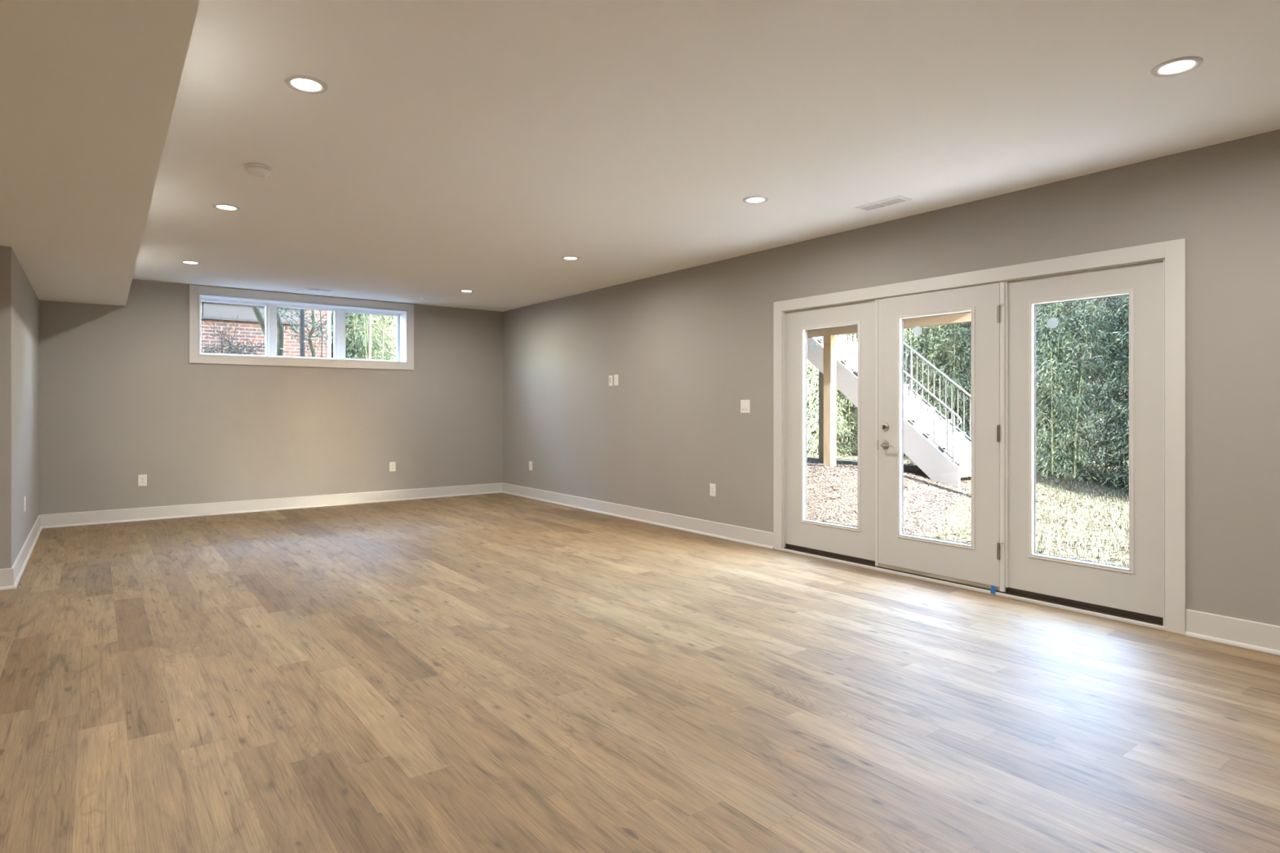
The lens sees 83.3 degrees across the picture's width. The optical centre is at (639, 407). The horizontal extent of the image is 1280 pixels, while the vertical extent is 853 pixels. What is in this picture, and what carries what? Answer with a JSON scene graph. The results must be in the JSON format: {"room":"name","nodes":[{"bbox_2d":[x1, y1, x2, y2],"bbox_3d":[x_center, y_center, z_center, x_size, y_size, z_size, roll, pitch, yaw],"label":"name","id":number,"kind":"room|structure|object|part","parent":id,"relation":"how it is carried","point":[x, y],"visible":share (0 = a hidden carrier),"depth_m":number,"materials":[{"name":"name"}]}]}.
{"room":"empty finished basement","nodes":[
{"label":"empty finished basement","id":0,"kind":"room"},
{"bbox_2d":[0,245,39,568],"bbox_3d":[-5.335,0.070,6.121,0.200,2.350,3.080,0,0,-37],"label":"wall","id":1,"kind":"structure","parent":0,"point":[19,302],"depth_m":5.36,"materials":[{"name":"beige paint"}]},
{"bbox_2d":[23,496,26,512],"bbox_3d":[-5.022,0.790,5.881,0.009,0.122,0.082,0,0,-37],"label":"power outlet","id":2,"kind":"object","parent":1,"relation":"attached to","point":[24,500],"visible":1,"depth_m":5.85,"materials":[{"name":"white plastic"}]},
{"bbox_3d":[-5.023,0.790,5.880,0.007,0.122,0.082,0,0,-37],"label":"plate","id":3,"kind":"part","parent":2,"relation":"part of","materials":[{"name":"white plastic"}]},
{"bbox_2d":[11,515,42,587],"bbox_3d":[-5.236,1.175,6.178,0.027,0.141,3.107,0,0,-37],"label":"baseboard","id":4,"kind":"structure","parent":1,"relation":"attached to","point":[20,564],"depth_m":5.82,"materials":[{"name":"white paint"}]},
{"bbox_2d":[0,0,199,306],"bbox_3d":[-3.531,-1.350,1.240,4.666,0.490,13.040,0,0,-37],"label":"soffit","id":5,"kind":"structure","parent":1,"relation":"attached to","point":[89,88],"depth_m":2.88,"materials":[{"name":"paint"}]},
{"bbox_2d":[39,279,502,515],"bbox_3d":[-4.269,-0.080,9.046,5.430,2.650,0.300,0,0,-37],"label":"wall","id":6,"kind":"structure","parent":0,"point":[122,398],"depth_m":8.48,"materials":[{"name":"beige paint"}]},
{"bbox_2d":[137,474,146,486],"bbox_3d":[-5.482,0.805,7.935,0.080,0.125,0.009,0,0,-37],"label":"power outlet","id":7,"kind":"object","parent":6,"relation":"attached to","point":[142,479],"visible":1,"depth_m":7.93,"materials":[{"name":"white plastic"}]},
{"bbox_2d":[40,482,502,528],"bbox_3d":[-4.091,1.175,8.976,5.230,0.141,0.027,0,0,-37],"label":"baseboard","id":8,"kind":"structure","parent":6,"relation":"attached to","point":[113,516],"depth_m":8.57,"materials":[{"name":"white paint"}]},
{"bbox_2d":[189,284,413,369],"bbox_3d":[-4.098,-0.952,8.977,2.587,0.889,0.018,0,0,-37],"label":"window frame","id":9,"kind":"structure","parent":6,"relation":"attached to","point":[194,290],"depth_m":8.81,"materials":[{"name":"white paint"}]},
{"bbox_2d":[198,293,407,363],"bbox_3d":[-4.187,-0.952,9.095,2.406,0.703,0.311,0,0,-37],"label":"window","id":10,"kind":"structure","parent":6,"relation":"in","point":[271,305],"depth_m":9.14,"materials":[{"name":"white plastic"}]},
{"bbox_2d":[389,462,395,471],"bbox_3d":[-3.295,0.790,9.590,0.080,0.125,0.009,0,0,-37],"label":"power outlet","id":11,"kind":"object","parent":6,"relation":"attached to","point":[392,464],"visible":1,"depth_m":9.59,"materials":[{"name":"white plastic"}]},
{"bbox_2d":[0,492,1279,852],"bbox_3d":[-1.747,1.305,2.779,9.368,0.120,13.340,0,0,-37],"label":"floor","id":12,"kind":"structure","parent":0,"point":[492,673],"depth_m":3.01,"materials":[{"name":"brown wood"}]},
{"bbox_2d":[990,585,995,594],"bbox_3d":[2.341,1.209,4.773,0.009,0.054,0.032,0,0,-37],"label":"tape","id":13,"kind":"object","parent":12,"relation":"on","point":[993,589],"visible":1,"depth_m":4.77,"materials":[{"name":"blue plastic"}]},
{"bbox_2d":[132,0,1279,311],"bbox_3d":[0.016,-1.505,4.113,4.950,0.200,13.340,0,0,-37],"label":"ceiling","id":14,"kind":"structure","parent":0,"point":[449,147],"depth_m":3.60,"materials":[{"name":"paint"}]},
{"bbox_2d":[180,260,200,264],"bbox_3d":[-4.350,-1.403,6.967,0.174,0.011,0.174,0,0,-37],"label":"recessed light","id":15,"kind":"object","parent":14,"relation":"in","point":[190,262],"visible":1,"depth_m":6.96,"materials":[{"name":"white paint"}]},
{"bbox_2d":[184,261,197,263],"bbox_3d":[-4.350,-1.405,6.967,0.120,0.006,0.120,0,0,-37],"label":"diffuser","id":16,"kind":"object","parent":15,"relation":"attached to","point":[185,262],"depth_m":6.96,"materials":[{"name":"white plastic"}]},
{"bbox_2d":[212,203,240,210],"bbox_3d":[-2.900,-1.403,5.048,0.174,0.011,0.174,0,0,-37],"label":"recessed light","id":17,"kind":"object","parent":14,"relation":"in","point":[218,206],"visible":1,"depth_m":5.03,"materials":[{"name":"white paint"}]},
{"bbox_2d":[216,205,235,209],"bbox_3d":[-2.900,-1.405,5.048,0.120,0.006,0.120,0,0,-37],"label":"diffuser","id":18,"kind":"object","parent":17,"relation":"attached to","point":[221,207],"depth_m":5.05,"materials":[{"name":"white plastic"}]},
{"bbox_2d":[244,163,271,177],"bbox_3d":[-2.230,-1.377,4.206,0.140,0.054,0.140,0,0,-37],"label":"smoke detector","id":19,"kind":"object","parent":14,"relation":"attached to","point":[256,170],"visible":1,"depth_m":4.17,"materials":[{"name":"white plastic"}]},
{"bbox_3d":[-2.230,-1.397,4.206,0.140,0.013,0.140,0,0,-37],"label":"plate","id":20,"kind":"part","parent":19,"relation":"part of","materials":[{"name":"white plastic"}]},
{"bbox_2d":[284,75,328,93],"bbox_3d":[-1.450,-1.403,3.129,0.174,0.011,0.174,0,0,-37],"label":"recessed light","id":21,"kind":"object","parent":14,"relation":"in","point":[302,83],"visible":1,"depth_m":3.12,"materials":[{"name":"white paint"}]},
{"bbox_2d":[291,79,321,90],"bbox_3d":[-1.450,-1.405,3.129,0.120,0.006,0.120,0,0,-37],"label":"diffuser","id":22,"kind":"object","parent":21,"relation":"attached to","point":[296,84],"depth_m":3.13,"materials":[{"name":"white plastic"}]},
{"bbox_2d":[306,287,334,291],"bbox_3d":[-3.807,-1.401,8.569,0.300,0.008,0.135,0,0,-37],"label":"ceiling vent","id":23,"kind":"object","parent":14,"relation":"in","point":[307,288],"visible":1,"depth_m":8.53,"materials":[{"name":"white plastic"}]},
{"bbox_2d":[459,289,474,292],"bbox_3d":[-2.090,-1.403,8.677,0.174,0.011,0.174,0,0,-37],"label":"recessed light","id":24,"kind":"object","parent":14,"relation":"in","point":[461,291],"visible":1,"depth_m":8.67,"materials":[{"name":"white paint"}]},
{"bbox_2d":[561,256,579,260],"bbox_3d":[-0.653,-1.403,6.767,0.174,0.011,0.174,0,0,-37],"label":"recessed light","id":25,"kind":"object","parent":14,"relation":"in","point":[567,258],"visible":1,"depth_m":6.77,"materials":[{"name":"white paint"}]},
{"bbox_2d":[564,257,577,259],"bbox_3d":[-0.653,-1.405,6.767,0.120,0.006,0.120,0,0,-37],"label":"diffuser","id":26,"kind":"object","parent":25,"relation":"attached to","point":[565,258],"depth_m":6.77,"materials":[{"name":"white plastic"}]},
{"bbox_2d":[742,195,768,204],"bbox_3d":[0.781,-1.403,4.867,0.174,0.011,0.174,0,0,-37],"label":"recessed light","id":27,"kind":"object","parent":14,"relation":"in","point":[753,199],"visible":1,"depth_m":4.86,"materials":[{"name":"white paint"}]},
{"bbox_2d":[746,197,764,202],"bbox_3d":[0.781,-1.405,4.867,0.120,0.006,0.120,0,0,-37],"label":"diffuser","id":28,"kind":"object","parent":27,"relation":"attached to","point":[748,199],"depth_m":4.87,"materials":[{"name":"white plastic"}]},
{"bbox_2d":[854,195,911,211],"bbox_3d":[1.671,-1.401,4.958,0.142,0.008,0.358,0,0,-37],"label":"ceiling vent","id":29,"kind":"object","parent":14,"relation":"in","point":[898,199],"visible":1,"depth_m":4.94,"materials":[{"name":"white plastic"}]},
{"bbox_2d":[1151,56,1203,76],"bbox_3d":[2.211,-1.403,2.966,0.174,0.011,0.174,0,0,-37],"label":"recessed light","id":30,"kind":"object","parent":14,"relation":"in","point":[1180,65],"visible":1,"depth_m":2.96,"materials":[{"name":"white paint"}]},
{"bbox_2d":[1159,60,1195,73],"bbox_3d":[2.211,-1.405,2.966,0.120,0.006,0.120,0,0,-37],"label":"diffuser","id":31,"kind":"object","parent":30,"relation":"attached to","point":[1175,66],"depth_m":2.97,"materials":[{"name":"white plastic"}]},
{"bbox_2d":[502,128,1279,626],"bbox_3d":[1.910,-0.080,5.546,0.200,2.650,13.340,0,0,-37],"label":"wall","id":32,"kind":"structure","parent":0,"point":[685,347],"depth_m":5.61,"materials":[{"name":"beige paint"}]},
{"bbox_2d":[528,461,532,470],"bbox_3d":[-1.505,0.802,9.885,0.009,0.122,0.082,0,0,-37],"label":"power outlet","id":33,"kind":"object","parent":32,"relation":"attached to","point":[530,462],"visible":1,"depth_m":9.88,"materials":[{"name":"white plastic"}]},
{"bbox_2d":[608,375,613,386],"bbox_3d":[-0.341,-0.311,8.348,0.007,0.118,0.072,0,0,-37],"label":"cable plate","id":34,"kind":"object","parent":32,"relation":"attached to","point":[611,377],"visible":1,"depth_m":8.34,"materials":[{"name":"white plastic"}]},
{"bbox_2d":[613,374,618,385],"bbox_3d":[-0.275,-0.315,8.260,0.009,0.122,0.082,0,0,-37],"label":"power outlet","id":35,"kind":"object","parent":32,"relation":"attached to","point":[615,376],"visible":1,"depth_m":8.25,"materials":[{"name":"white plastic"}]},
{"bbox_2d":[710,483,715,497],"bbox_3d":[0.703,0.801,6.967,0.009,0.122,0.082,0,0,-37],"label":"power outlet","id":36,"kind":"object","parent":32,"relation":"attached to","point":[713,486],"visible":1,"depth_m":6.96,"materials":[{"name":"white plastic"}]},
{"bbox_2d":[740,400,750,413],"bbox_3d":[0.965,-0.009,6.619,0.012,0.122,0.118,0,0,-37],"label":"light switch","id":37,"kind":"object","parent":32,"relation":"attached to","point":[744,404],"visible":1,"depth_m":6.62,"materials":[{"name":"white plastic"}]},
{"bbox_2d":[785,299,875,560],"bbox_3d":[1.556,0.178,5.910,0.045,2.014,0.916,0,0,-37],"label":"door","id":38,"kind":"structure","parent":32,"relation":"in","point":[859,541],"depth_m":5.93,"materials":[{"name":"grey paint"}]},
{"bbox_2d":[502,482,1279,655],"bbox_3d":[1.849,1.175,5.438,0.027,0.141,12.840,0,0,-37],"label":"baseboard","id":39,"kind":"structure","parent":32,"relation":"attached to","point":[1249,634],"depth_m":6.62,"materials":[{"name":"white paint"}]},
{"bbox_2d":[877,282,1004,591],"bbox_3d":[2.097,0.195,5.129,0.105,2.041,0.993,0,0,-37],"label":"door","id":40,"kind":"structure","parent":32,"relation":"in","point":[976,563],"depth_m":5.08,"materials":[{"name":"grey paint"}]},
{"bbox_3d":[1.862,0.284,5.392,0.047,0.022,0.122,0,0,-37],"label":"lever","id":41,"kind":"part","parent":40,"relation":"part of","materials":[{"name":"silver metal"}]},
{"bbox_2d":[781,548,1164,631],"bbox_3d":[2.084,1.234,5.137,0.027,0.021,2.808,0,0,-37],"label":"trim","id":42,"kind":"structure","parent":32,"relation":"attached to","point":[937,581],"depth_m":4.76,"materials":[{"name":"white paint"}]},
{"bbox_2d":[784,543,1163,626],"bbox_3d":[2.160,1.214,5.196,0.165,0.062,2.785,0,0,-37],"label":"sill","id":43,"kind":"structure","parent":32,"relation":"attached to","point":[1040,597],"depth_m":4.57,"materials":[{"name":"brown metal"}]},
{"bbox_2d":[773,238,1186,635],"bbox_3d":[2.147,0.160,5.184,0.178,2.170,2.996,0,0,-37],"label":"door frame","id":44,"kind":"structure","parent":32,"relation":"attached to","point":[1174,251],"depth_m":4.33,"materials":[{"name":"white paint"}]},
{"bbox_2d":[1008,260,1163,617],"bbox_3d":[2.698,0.178,4.401,0.045,2.014,0.868,0,0,-37],"label":"door","id":45,"kind":"structure","parent":32,"relation":"in","point":[1138,588],"depth_m":4.28,"materials":[{"name":"grey paint"}]},
{"bbox_3d":[-3.031,0.070,-0.187,3.740,2.350,10.160,0,0,-37],"label":"wall","id":46,"kind":"structure","parent":0,"visible":0},
{"bbox_2d":[0,568,16,590],"bbox_3d":[-5.798,1.175,3.822,3.767,0.141,0.027,0,0,-37],"label":"baseboard","id":47,"kind":"structure","parent":46,"relation":"attached to","point":[6,575],"depth_m":4.93,"materials":[{"name":"white paint"}]},
{"label":"outside","id":48,"kind":"structure","parent":0,"visible":0},
{"bbox_3d":[-8.435,-0.710,14.873,16.500,0.538,14.000,0,0,-37],"label":"ground","id":49,"kind":"structure","parent":48,"visible":0},
{"bbox_2d":[200,339,234,354],"bbox_3d":[-6.568,-0.837,10.880,0.853,0.574,0.658,0,0,-37],"label":"shrub","id":50,"kind":"object","parent":49,"relation":"on","point":[206,346],"visible":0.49,"depth_m":10.91,"materials":[{"name":"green plant"}]},
{"bbox_2d":[200,313,245,354],"bbox_3d":[-6.634,-1.043,11.324,0.795,0.882,0.453,0,0,-29],"label":"shrub","id":51,"kind":"object","parent":49,"relation":"on","point":[221,338],"visible":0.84,"depth_m":11.37,"materials":[{"name":"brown plant"}]},
{"bbox_2d":[206,320,265,355],"bbox_3d":[-6.550,-1.008,11.826,1.028,0.814,0.595,0,0,-37],"label":"shrub","id":52,"kind":"object","parent":49,"relation":"on","point":[255,345],"visible":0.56,"depth_m":11.77,"materials":[{"name":"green plant"}]},
{"bbox_2d":[209,337,262,355],"bbox_3d":[-6.268,-0.829,11.227,0.757,0.560,0.554,0,0,-37],"label":"shrub","id":53,"kind":"object","parent":49,"relation":"on","point":[230,348],"visible":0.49,"depth_m":11.20,"materials":[{"name":"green plant"}]},
{"bbox_2d":[200,297,330,357],"bbox_3d":[-12.887,-3.005,15.341,9.965,5.500,7.980,0,0,-37],"label":"brick house","id":54,"kind":"structure","parent":49,"relation":"on","point":[210,311],"depth_m":14.27,"materials":[{"name":"red brick"}]},
{"bbox_3d":[-9.651,-1.879,12.868,3.140,0.277,0.029,0,0,-37],"label":"siding panel","id":55,"kind":"part","parent":54,"relation":"part of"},
{"bbox_3d":[-7.655,-1.879,14.378,1.835,0.277,0.029,0,0,-37],"label":"siding panel","id":56,"kind":"part","parent":54,"relation":"part of","materials":[{"name":"white plastic"}]},
{"bbox_2d":[251,305,288,355],"bbox_3d":[-6.108,-2.004,11.563,0.943,2.717,0.358,0,0,-29],"label":"tree","id":57,"kind":"object","parent":49,"relation":"on","point":[259,316],"visible":0.17,"depth_m":11.62,"materials":[{"name":"grey plant"}]},
{"bbox_2d":[276,307,284,355],"bbox_3d":[-6.051,-2.232,11.945,1.221,3.266,0.715,0,0,-43],"label":"tree","id":58,"kind":"object","parent":49,"relation":"on","point":[279,326],"visible":0.12,"depth_m":11.97,"materials":[{"name":"grey plant"}]},
{"bbox_2d":[299,305,305,356],"bbox_3d":[-5.597,-1.980,11.942,0.079,2.750,0.076,0,0,-37],"label":"tree","id":59,"kind":"object","parent":49,"relation":"on","point":[301,311],"visible":0.28,"depth_m":11.91,"materials":[{"name":"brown plant"}]},
{"bbox_2d":[253,307,353,357],"bbox_3d":[-5.662,-2.063,12.636,1.911,2.927,1.189,0,0,-37],"label":"tree","id":60,"kind":"object","parent":49,"relation":"on","point":[313,328],"visible":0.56,"depth_m":12.64,"materials":[{"name":"grey plant"}]},
{"bbox_2d":[284,324,330,357],"bbox_3d":[-6.331,-1.189,13.586,0.868,0.875,0.500,0,0,-6],"label":"shrub","id":61,"kind":"object","parent":49,"relation":"on","point":[319,341],"visible":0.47,"depth_m":13.60,"materials":[{"name":"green plant"}]},
{"bbox_2d":[297,310,358,357],"bbox_3d":[-5.620,-2.121,13.490,1.439,2.834,1.262,0,0,-37],"label":"tree","id":62,"kind":"object","parent":49,"relation":"on","point":[322,336],"visible":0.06,"depth_m":13.34,"materials":[{"name":"brown plant"}]},
{"bbox_2d":[326,311,358,358],"bbox_3d":[-7.927,-2.039,18.192,2.253,4.425,1.879,0,0,38],"label":"bamboo","id":63,"kind":"object","parent":49,"relation":"on","point":[331,352],"visible":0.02,"depth_m":17.98,"materials":[{"name":"green plant"}]},
{"bbox_2d":[326,310,395,359],"bbox_3d":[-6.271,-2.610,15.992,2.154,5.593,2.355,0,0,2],"label":"bamboo","id":64,"kind":"object","parent":49,"relation":"on","point":[364,343],"visible":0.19,"depth_m":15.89,"materials":[{"name":"green plant"}]},
{"bbox_2d":[333,315,395,359],"bbox_3d":[-7.127,-2.404,19.207,2.208,5.200,2.648,0,0,-23],"label":"bamboo","id":65,"kind":"object","parent":49,"relation":"on","point":[378,315],"visible":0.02,"depth_m":18.97,"materials":[{"name":"green plant"}]},
{"bbox_2d":[366,314,377,359],"bbox_3d":[-5.638,-1.380,15.171,0.221,1.251,0.080,0,0,-37],"label":"cane","id":66,"kind":"object","parent":49,"relation":"on","point":[370,328],"visible":0.72,"depth_m":15.12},
{"bbox_2d":[382,326,384,359],"bbox_3d":[-5.395,-1.255,15.105,0.059,0.901,0.032,0,0,-37],"label":"cane","id":67,"kind":"object","parent":49,"relation":"on","point":[383,326],"visible":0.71,"depth_m":15.10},
{"bbox_2d":[375,312,395,360],"bbox_3d":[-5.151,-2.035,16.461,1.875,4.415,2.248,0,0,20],"label":"bamboo","id":68,"kind":"object","parent":49,"relation":"on","point":[393,324],"visible":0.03,"depth_m":16.23,"materials":[{"name":"green plant"}]},
{"bbox_2d":[378,328,395,343],"bbox_3d":[-5.326,-1.469,15.408,0.521,0.455,0.036,0,0,-37],"label":"cane","id":69,"kind":"object","parent":49,"relation":"on","point":[380,329],"visible":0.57,"depth_m":15.36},
{"bbox_2d":[381,347,395,356],"bbox_3d":[-5.242,-1.113,15.346,0.535,0.308,0.036,0,0,-37],"label":"cane","id":70,"kind":"object","parent":49,"relation":"on","point":[388,352],"visible":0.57,"depth_m":15.28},
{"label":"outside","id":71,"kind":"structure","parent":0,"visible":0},
{"bbox_2d":[806,446,1128,567],"bbox_3d":[6.484,1.140,13.686,16.920,0.519,30.000,0,0,-37],"label":"ground","id":72,"kind":"structure","parent":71,"point":[849,456],"depth_m":8.08,"materials":[{"name":"soil"}]},
{"bbox_2d":[806,367,853,451],"bbox_3d":[3.603,-1.555,16.381,2.331,5.490,2.796,0,0,-17],"label":"bamboo","id":73,"kind":"object","parent":72,"relation":"on","point":[808,367],"visible":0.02,"depth_m":15.93,"materials":[{"name":"green plant"}]},
{"bbox_2d":[806,333,857,455],"bbox_3d":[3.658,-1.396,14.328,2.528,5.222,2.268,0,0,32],"label":"bamboo","id":74,"kind":"object","parent":72,"relation":"on","point":[814,447],"visible":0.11,"depth_m":14.14,"materials":[{"name":"green plant"}]},
{"bbox_2d":[814,333,905,455],"bbox_3d":[4.503,-1.345,14.521,2.376,5.047,2.395,0,0,35],"label":"bamboo","id":75,"kind":"object","parent":72,"relation":"on","point":[855,414],"visible":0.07,"depth_m":14.58,"materials":[{"name":"green plant"}]},
{"bbox_2d":[806,459,971,537],"bbox_3d":[6.484,1.140,13.686,16.920,0.519,30.000,0,0,-37],"label":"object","id":76,"kind":"structure","parent":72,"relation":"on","point":[836,509],"depth_m":8.78,"materials":[{"name":"beige gravel"}]},
{"bbox_2d":[806,311,971,466],"bbox_3d":[0.368,-0.165,11.189,4.148,2.861,8.600,0,0,-37],"label":"deck","id":77,"kind":"object","parent":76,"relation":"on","point":[829,335],"visible":0.09,"depth_m":10.88,"materials":[{"name":"beige wood"}]},
{"bbox_3d":[2.885,-0.045,10.944,0.134,2.087,0.140,0,0,-37],"label":"post","id":78,"kind":"part","parent":77,"relation":"part of","materials":[{"name":"beige wood"}]},
{"bbox_2d":[806,333,971,488],"bbox_3d":[3.471,-0.649,11.752,1.320,3.546,4.549,0,0,-37],"label":"staircase","id":79,"kind":"structure","parent":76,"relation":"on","point":[948,466],"depth_m":10.55,"materials":[{"name":"grey wood"}]},
{"bbox_3d":[3.231,-0.086,12.666,0.120,2.196,0.120,0,0,-37],"label":"post","id":80,"kind":"part","parent":79,"relation":"part of","materials":[{"name":"white wood"}]},
{"bbox_3d":[4.106,-0.491,11.510,0.024,2.609,3.315,0,0,-37],"label":"rail","id":81,"kind":"part","parent":79,"relation":"part of","materials":[{"name":"grey metal"}]},
{"bbox_3d":[3.299,-1.094,10.918,0.030,2.658,3.288,0,0,-37],"label":"railing","id":82,"kind":"part","parent":79,"relation":"part of","materials":[{"name":"grey metal"}]},
{"bbox_3d":[4.263,-0.577,11.303,0.035,0.670,0.035,0,0,30],"label":"newel post","id":83,"kind":"part","parent":79,"relation":"part of","materials":[{"name":"white wood"}]},
{"bbox_3d":[4.118,-1.066,11.494,0.030,2.712,3.358,0,0,-37],"label":"railing","id":84,"kind":"part","parent":79,"relation":"part of","materials":[{"name":"white wood"}]},
{"bbox_3d":[4.226,0.412,9.694,0.035,0.670,0.035,0,0,30],"label":"newel post","id":85,"kind":"part","parent":79,"relation":"part of","materials":[{"name":"white metal"}]},
{"bbox_2d":[806,454,1128,540],"bbox_3d":[2.635,1.076,9.772,6.037,0.419,5.633,0,0,-37],"label":"chips","id":86,"kind":"object","parent":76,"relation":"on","point":[812,470],"visible":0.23,"depth_m":8.99,"materials":[{"name":"grey gravel"}]},
{"bbox_2d":[903,322,971,457],"bbox_3d":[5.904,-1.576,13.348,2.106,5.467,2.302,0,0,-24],"label":"bamboo","id":87,"kind":"object","parent":72,"relation":"on","point":[957,379],"visible":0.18,"depth_m":13.20,"materials":[{"name":"green plant"}]},
{"bbox_2d":[920,322,971,441],"bbox_3d":[6.414,-1.362,14.109,1.947,5.054,2.128,0,0,11],"label":"bamboo","id":88,"kind":"object","parent":72,"relation":"on","point":[961,362],"visible":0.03,"depth_m":14.05,"materials":[{"name":"green plant"}]},
{"bbox_2d":[806,461,1128,562],"bbox_3d":[4.769,1.068,7.936,6.849,0.438,6.552,0,0,-37],"label":"fallen leaves","id":89,"kind":"object","parent":72,"relation":"on","point":[1042,500],"visible":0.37,"depth_m":8.15,"materials":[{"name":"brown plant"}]},
{"bbox_2d":[951,307,1066,460],"bbox_3d":[6.880,-1.555,13.607,2.303,5.470,2.107,0,0,31],"label":"bamboo","id":90,"kind":"object","parent":72,"relation":"on","point":[1037,308],"visible":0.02,"depth_m":13.49,"materials":[{"name":"green plant"}]},
{"bbox_2d":[959,300,1093,475],"bbox_3d":[6.682,-1.647,12.432,2.408,5.718,2.203,0,0,-41],"label":"bamboo","id":91,"kind":"object","parent":72,"relation":"on","point":[1037,321],"visible":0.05,"depth_m":11.92,"materials":[{"name":"green plant"}]},
{"bbox_2d":[1035,299,1119,475],"bbox_3d":[7.661,-0.985,13.057,1.911,4.499,2.291,0,0,44],"label":"bamboo","id":92,"kind":"object","parent":72,"relation":"on","point":[1082,426],"visible":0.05,"depth_m":12.68,"materials":[{"name":"green plant"}]},
{"bbox_2d":[1035,295,1128,483],"bbox_3d":[6.958,-0.910,11.602,2.237,4.394,1.866,0,0,30],"label":"bamboo","id":93,"kind":"object","parent":72,"relation":"on","point":[1056,451],"visible":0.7,"depth_m":11.42,"materials":[{"name":"green plant"}]},
{"bbox_2d":[1050,295,1128,484],"bbox_3d":[8.058,-0.958,12.240,2.044,4.814,2.451,0,0,-16],"label":"bamboo","id":94,"kind":"object","parent":72,"relation":"on","point":[1117,308],"visible":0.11,"depth_m":12.11,"materials":[{"name":"green plant"}]},
{"bbox_2d":[1060,295,1128,490],"bbox_3d":[7.677,-1.338,11.119,2.154,5.665,2.608,0,0,-20],"label":"bamboo","id":95,"kind":"object","parent":72,"relation":"on","point":[1117,436],"visible":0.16,"depth_m":11.21,"materials":[{"name":"green plant"}]},
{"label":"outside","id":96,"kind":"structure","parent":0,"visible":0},
{"bbox_2d":[809,297,1128,470],"bbox_3d":[13.010,-1.297,16.117,11.000,6.244,38.000,0,0,-37],"label":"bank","id":97,"kind":"object","parent":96,"point":[1119,298],"depth_m":14.51,"materials":[{"name":"green plant"}]},
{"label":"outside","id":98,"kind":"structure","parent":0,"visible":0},
{"bbox_2d":[326,314,395,359],"bbox_3d":[-7.338,-2.571,24.608,12.000,5.994,7.500,0,0,-37],"label":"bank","id":99,"kind":"object","parent":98,"point":[326,314],"depth_m":20.69,"materials":[{"name":"green plant"}]}
]}

